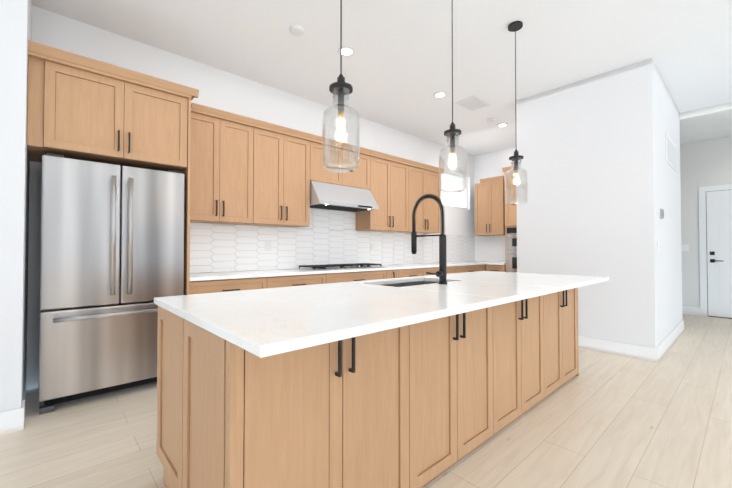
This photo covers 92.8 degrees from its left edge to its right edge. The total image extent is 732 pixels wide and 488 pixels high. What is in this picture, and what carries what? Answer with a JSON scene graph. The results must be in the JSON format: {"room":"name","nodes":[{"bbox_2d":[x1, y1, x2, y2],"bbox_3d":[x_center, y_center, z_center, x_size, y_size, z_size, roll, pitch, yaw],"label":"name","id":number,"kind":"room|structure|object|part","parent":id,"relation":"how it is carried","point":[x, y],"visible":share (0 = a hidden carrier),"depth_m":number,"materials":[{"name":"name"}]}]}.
{"room":"kitchen","nodes":[
{"label":"kitchen","id":0,"kind":"room"},
{"bbox_2d":[0,314,731,487],"bbox_3d":[2.753,1.204,0.539,18.000,0.050,11.400,1,-1,-42],"label":"floor","id":1,"kind":"structure","parent":0,"point":[605,420],"depth_m":2.20,"materials":[{"name":"brown wood"}]},
{"bbox_2d":[38,153,184,414],"bbox_3d":[-2.123,0.283,2.957,0.930,1.870,0.678,1,-1,-42],"label":"fridge","id":2,"kind":"object","parent":1,"relation":"on","point":[112,255],"visible":0.85,"depth_m":2.68,"materials":[{"name":"grey metal"}]},
{"bbox_2d":[27,40,198,294],"bbox_3d":[-2.132,-0.082,2.986,1.102,2.600,0.687,1,-1,-42],"label":"cabinet","id":3,"kind":"object","parent":1,"relation":"on","point":[80,107],"visible":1,"depth_m":2.73,"materials":[{"name":"brown wood"}]},
{"bbox_2d":[189,277,272,294],"bbox_3d":[-1.491,0.785,3.616,0.820,0.888,0.597,1,-1,-42],"label":"base cabinet","id":4,"kind":"object","parent":1,"relation":"on","point":[212,286],"depth_m":3.37,"materials":[{"name":"brown wood"}]},
{"bbox_2d":[156,306,359,487],"bbox_3d":[-0.571,0.753,1.610,0.503,0.888,1.010,1,-1,-42],"label":"base cabinet","id":5,"kind":"object","parent":1,"relation":"on","point":[229,416],"depth_m":1.27,"materials":[{"name":"brown wood"}]},
{"bbox_2d":[273,273,332,287],"bbox_3d":[-0.954,0.792,4.105,0.876,0.888,0.597,1,-1,-42],"label":"base cabinet","id":6,"kind":"object","parent":1,"relation":"on","point":[311,279],"depth_m":3.93,"materials":[{"name":"brown wood"}]},
{"bbox_2d":[333,270,388,282],"bbox_3d":[-0.300,0.802,4.702,1.139,0.888,0.597,1,-1,-42],"label":"base cabinet","id":7,"kind":"object","parent":1,"relation":"on","point":[382,274],"depth_m":4.51,"materials":[{"name":"brown wood"}]},
{"bbox_2d":[360,322,423,487],"bbox_3d":[-0.285,0.757,1.871,0.524,0.888,1.010,1,-1,-42],"label":"base cabinet","id":8,"kind":"object","parent":1,"relation":"on","point":[419,405],"depth_m":1.57,"materials":[{"name":"brown wood"}]},
{"bbox_2d":[389,269,404,278],"bbox_3d":[0.178,0.809,5.137,0.372,0.888,0.597,1,-1,-42],"label":"base cabinet","id":9,"kind":"object","parent":1,"relation":"on","point":[399,273],"depth_m":4.99,"materials":[{"name":"brown wood"}]},
{"bbox_2d":[405,268,428,276],"bbox_3d":[0.499,0.814,5.429,0.714,0.888,0.597,1,-1,-42],"label":"base cabinet","id":10,"kind":"object","parent":1,"relation":"on","point":[417,271],"depth_m":5.29,"materials":[{"name":"brown wood"}]},
{"bbox_2d":[429,266,460,274],"bbox_3d":[1.036,0.821,5.919,0.983,0.888,0.597,1,-1,-42],"label":"base cabinet","id":11,"kind":"object","parent":1,"relation":"on","point":[452,269],"depth_m":5.88,"materials":[{"name":"brown wood"}]},
{"bbox_2d":[424,312,467,484],"bbox_3d":[0.009,0.761,2.138,0.522,0.888,1.010,1,-1,-42],"label":"base cabinet","id":12,"kind":"object","parent":1,"relation":"on","point":[445,338],"depth_m":1.84,"materials":[{"name":"brown wood"}]},
{"bbox_2d":[406,282,499,452],"bbox_3d":[0.303,0.765,2.406,0.523,0.888,1.010,1,-1,-42],"label":"base cabinet","id":13,"kind":"object","parent":1,"relation":"on","point":[483,324],"depth_m":2.10,"materials":[{"name":"brown wood"}]},
{"bbox_2d":[461,265,484,272],"bbox_3d":[1.687,0.831,6.512,1.024,0.888,0.597,1,-1,-42],"label":"base cabinet","id":14,"kind":"object","parent":1,"relation":"on","point":[470,268],"depth_m":6.36,"materials":[{"name":"brown wood"}]},
{"bbox_2d":[189,261,504,280],"bbox_3d":[0.504,0.349,5.187,5.875,0.032,0.975,1,-1,-42],"label":"countertop","id":15,"kind":"structure","parent":14,"relation":"on","point":[234,275],"depth_m":4.01,"materials":[{"name":"stone"}]},
{"bbox_2d":[296,263,383,270],"bbox_3d":[-0.300,0.302,4.698,1.210,0.046,0.440,1,-1,-42],"label":"cooktop","id":16,"kind":"object","parent":15,"relation":"in","point":[338,266],"visible":1,"depth_m":4.51,"materials":[{"name":"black metal"}]},
{"bbox_2d":[431,281,527,429],"bbox_3d":[0.596,0.770,2.673,0.522,0.888,1.010,1,-1,-42],"label":"base cabinet","id":17,"kind":"object","parent":1,"relation":"on","point":[513,315],"depth_m":2.37,"materials":[{"name":"brown wood"}]},
{"bbox_2d":[486,264,505,271],"bbox_3d":[2.632,0.834,6.714,0.662,0.887,0.377,1,-1,-42],"label":"base cabinet","id":18,"kind":"object","parent":1,"relation":"on","point":[498,268],"visible":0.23,"depth_m":6.50,"materials":[{"name":"brown wood"}]},
{"bbox_2d":[502,166,516,269],"bbox_3d":[3.008,-0.064,6.320,0.657,2.670,0.790,1,-1,-42],"label":"tall cabinet","id":19,"kind":"object","parent":1,"relation":"on","point":[510,215],"visible":0.06,"depth_m":6.32,"materials":[{"name":"brown wood"}]},
{"bbox_2d":[506,227,516,272],"bbox_3d":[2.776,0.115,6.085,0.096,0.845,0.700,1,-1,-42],"label":"double oven","id":20,"kind":"object","parent":19,"relation":"in","point":[511,249],"visible":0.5,"depth_m":6.27,"materials":[{"name":"metal"}]},
{"bbox_2d":[528,294,551,409],"bbox_3d":[0.891,0.774,2.942,0.523,0.888,1.010,1,-1,-42],"label":"base cabinet","id":21,"kind":"object","parent":1,"relation":"on","point":[539,383],"depth_m":2.65,"materials":[{"name":"brown wood"}]},
{"bbox_2d":[548,290,567,391],"bbox_3d":[1.184,0.778,3.209,0.522,0.888,1.010,1,-1,-42],"label":"base cabinet","id":22,"kind":"object","parent":1,"relation":"on","point":[557,301],"depth_m":2.93,"materials":[{"name":"brown wood"}]},
{"bbox_2d":[568,288,578,380],"bbox_3d":[1.461,0.782,3.462,0.477,0.888,1.010,1,-1,-42],"label":"base cabinet","id":23,"kind":"object","parent":1,"relation":"on","point":[573,353],"depth_m":3.18,"materials":[{"name":"brown wood"}]},
{"bbox_2d":[154,271,608,357],"bbox_3d":[0.553,0.306,2.499,3.370,0.032,1.240,1,-1,-42],"label":"countertop","id":24,"kind":"structure","parent":23,"relation":"on","point":[262,323],"depth_m":1.59,"materials":[{"name":"stone"}]},
{"bbox_2d":[383,281,437,286],"bbox_3d":[0.370,0.447,2.736,0.804,0.238,0.424,1,-1,-42],"label":"undermount sink","id":25,"kind":"object","parent":24,"relation":"in","point":[410,283],"visible":0.02,"depth_m":3.04,"materials":[{"name":"silver metal"}]},
{"bbox_2d":[411,194,446,283],"bbox_3d":[0.418,-0.045,2.584,0.208,0.673,0.323,1,-1,-42],"label":"faucet","id":26,"kind":"object","parent":24,"relation":"on","point":[441,273],"visible":1,"depth_m":2.53,"materials":[{"name":"black metal"}]},
{"bbox_2d":[0,0,731,411],"bbox_3d":[2.753,-0.420,0.565,18.000,3.200,11.400,1,-1,-42],"label":"wall","id":27,"kind":"structure","parent":0,"point":[606,182],"depth_m":3.98,"materials":[{"name":"white paint"}]},
{"bbox_2d":[190,103,444,233],"bbox_3d":[-0.301,-0.776,4.872,4.235,1.132,0.382,1,-1,-42],"label":"upper cabinet","id":28,"kind":"object","parent":27,"relation":"attached to","point":[244,170],"visible":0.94,"depth_m":4.06,"materials":[{"name":"brown wood"}]},
{"bbox_2d":[190,208,474,272],"bbox_3d":[0.180,-0.066,5.551,5.871,0.808,0.010,1,-1,-42],"label":"backsplash","id":29,"kind":"structure","parent":27,"relation":"attached to","point":[325,237],"depth_m":4.72,"materials":[{"name":"white tile"}]},
{"bbox_2d":[266,241,270,250],"bbox_3d":[-1.196,0.027,4.283,0.072,0.120,0.008,1,-1,-42],"label":"electrical outlet","id":30,"kind":"object","parent":29,"relation":"attached to","point":[268,245],"visible":1,"depth_m":4.28,"materials":[{"name":"white plastic"}]},
{"bbox_2d":[370,243,373,250],"bbox_3d":[0.097,0.045,5.461,0.072,0.120,0.008,1,-1,-42],"label":"electrical outlet","id":31,"kind":"object","parent":29,"relation":"attached to","point":[371,246],"visible":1,"depth_m":5.46,"materials":[{"name":"white plastic"}]},
{"bbox_2d":[310,181,377,211],"bbox_3d":[-0.365,-0.632,4.725,1.000,0.301,0.507,1,-1,-42],"label":"range hood","id":32,"kind":"object","parent":27,"relation":"attached to","point":[335,197],"visible":0.81,"depth_m":4.55,"materials":[{"name":"silver metal"}]},
{"bbox_2d":[0,306,699,434],"bbox_3d":[2.003,1.089,-0.752,15.149,0.140,10.500,1,-1,-42],"label":"baseboard","id":33,"kind":"structure","parent":27,"relation":"attached to","point":[13,420],"depth_m":3.81,"materials":[{"name":"white paint"}]},
{"bbox_2d":[475,235,504,261],"bbox_3d":[2.675,0.096,7.163,0.009,0.536,0.965,1,-1,-42],"label":"backsplash","id":34,"kind":"structure","parent":27,"relation":"attached to","point":[490,248],"depth_m":7.25,"materials":[{"name":"white tile"}]},
{"bbox_2d":[475,176,504,235],"bbox_3d":[2.553,-0.742,7.038,0.377,1.132,0.610,1,-1,-42],"label":"upper cabinet","id":35,"kind":"object","parent":27,"relation":"attached to","point":[489,206],"visible":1,"depth_m":6.90,"materials":[{"name":"brown wood"}]},
{"bbox_2d":[660,209,663,218],"bbox_3d":[3.352,-0.342,3.948,0.065,0.110,0.023,1,-1,-42],"label":"thermostat","id":36,"kind":"object","parent":27,"relation":"attached to","point":[661,213],"visible":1,"depth_m":3.93,"materials":[{"name":"plastic"}]},
{"bbox_2d":[666,133,675,170],"bbox_3d":[3.978,-1.182,4.540,0.850,0.350,0.011,1,-1,-42],"label":"air vent","id":37,"kind":"object","parent":27,"relation":"in","point":[670,153],"visible":1,"depth_m":4.46,"materials":[{"name":"white metal"}]},
{"bbox_2d":[681,245,688,250],"bbox_3d":[5.788,0.069,6.349,0.010,0.115,0.130,1,-1,-42],"label":"light switch","id":38,"kind":"object","parent":27,"relation":"attached to","point":[684,247],"visible":0.76,"depth_m":6.34,"materials":[{"name":"white plastic"}]},
{"bbox_2d":[699,184,731,315],"bbox_3d":[6.291,0.123,5.791,0.017,2.280,1.090,1,-1,-42],"label":"door frame","id":39,"kind":"structure","parent":27,"relation":"attached to","point":[703,252],"depth_m":6.15,"materials":[{"name":"white paint"}]},
{"bbox_2d":[706,189,731,318],"bbox_3d":[6.272,0.168,5.773,0.066,2.189,0.908,1,-1,-42],"label":"entry door","id":40,"kind":"structure","parent":27,"relation":"in","point":[719,244],"depth_m":6.01,"materials":[{"name":"white"}]},
{"bbox_2d":[32,0,731,155],"bbox_3d":[2.753,-1.995,0.590,18.000,0.150,11.400,1,-1,-42],"label":"ceiling","id":41,"kind":"structure","parent":0,"point":[397,69],"depth_m":3.50,"materials":[{"name":"white paint"}]},
{"bbox_2d":[290,25,303,35],"bbox_3d":[-0.636,-1.962,3.210,0.132,0.032,0.132,1,-1,-42],"label":"smoke detector","id":42,"kind":"object","parent":41,"relation":"attached to","point":[296,30],"visible":1,"depth_m":3.18,"materials":[{"name":"white plastic"}]},
{"bbox_2d":[322,0,359,172],"bbox_3d":[-0.128,-1.191,1.794,0.192,1.620,0.192,1,-1,-42],"label":"pendant light","id":43,"kind":"object","parent":41,"relation":"hanging from","point":[340,88],"visible":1,"depth_m":1.77,"materials":[{"name":"clear glass"}]},
{"bbox_3d":[-0.128,-1.328,1.796,0.124,1.344,0.124,1,-1,-42],"label":"cord","id":44,"kind":"part","parent":43,"relation":"part of","materials":[{"name":"black plastic"}]},
{"bbox_3d":[-0.128,-0.607,1.784,0.058,0.098,0.058,1,-1,-42],"label":"bulb","id":45,"kind":"part","parent":43,"relation":"part of","materials":[{"name":"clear glass"}]},
{"bbox_2d":[338,46,353,55],"bbox_3d":[-0.202,-1.968,3.565,0.170,0.007,0.170,1,-1,-42],"label":"recessed light","id":46,"kind":"object","parent":41,"relation":"in","point":[347,51],"visible":0.88,"depth_m":3.56,"materials":[{"name":"white paint"}]},
{"bbox_2d":[433,92,446,97],"bbox_3d":[0.969,-1.952,4.566,0.170,0.007,0.170,1,-1,-42],"label":"recessed light","id":47,"kind":"object","parent":41,"relation":"in","point":[440,94],"visible":1,"depth_m":4.55,"materials":[{"name":"white paint"}]},
{"bbox_2d":[439,0,466,192],"bbox_3d":[0.611,-1.180,2.467,0.192,1.620,0.192,1,-1,-42],"label":"pendant light","id":48,"kind":"object","parent":41,"relation":"hanging from","point":[452,133],"visible":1,"depth_m":2.45,"materials":[{"name":"clear glass"}]},
{"bbox_3d":[0.611,-1.317,2.469,0.124,1.344,0.124,1,-1,-42],"label":"cord","id":49,"kind":"part","parent":48,"relation":"part of","materials":[{"name":"black plastic"}]},
{"bbox_2d":[455,96,490,110],"bbox_3d":[1.485,-1.947,4.846,0.420,0.010,0.300,1,-1,-42],"label":"ceiling vent","id":50,"kind":"object","parent":41,"relation":"in","point":[472,103],"visible":0.98,"depth_m":4.83,"materials":[{"name":"white paint"}]},
{"bbox_2d":[487,118,495,121],"bbox_3d":[1.951,-1.927,5.433,0.132,0.032,0.132,1,-1,-42],"label":"smoke detector","id":51,"kind":"object","parent":41,"relation":"attached to","point":[491,119],"visible":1,"depth_m":5.40,"materials":[{"name":"white plastic"}]},
{"bbox_2d":[497,123,507,126],"bbox_3d":[2.224,-1.935,5.682,0.170,0.007,0.170,1,-1,-42],"label":"recessed light","id":52,"kind":"object","parent":41,"relation":"in","point":[502,125],"visible":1,"depth_m":5.68,"materials":[{"name":"white paint"}]},
{"bbox_2d":[505,21,527,204],"bbox_3d":[1.350,-1.169,3.141,0.192,1.620,0.192,1,-1,-42],"label":"pendant light","id":53,"kind":"object","parent":41,"relation":"hanging from","point":[514,26],"visible":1,"depth_m":3.12,"materials":[{"name":"clear glass"}]},
{"bbox_3d":[1.350,-1.307,3.143,0.124,1.344,0.124,1,-1,-42],"label":"cord","id":54,"kind":"part","parent":53,"relation":"part of","materials":[{"name":"black plastic"}]},
{"label":"outside","id":55,"kind":"structure","parent":0,"visible":0},
{"bbox_2d":[441,172,466,208],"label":"window","id":56,"kind":"structure","parent":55,"point":[450,199],"depth_m":7.52,"materials":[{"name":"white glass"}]}
]}

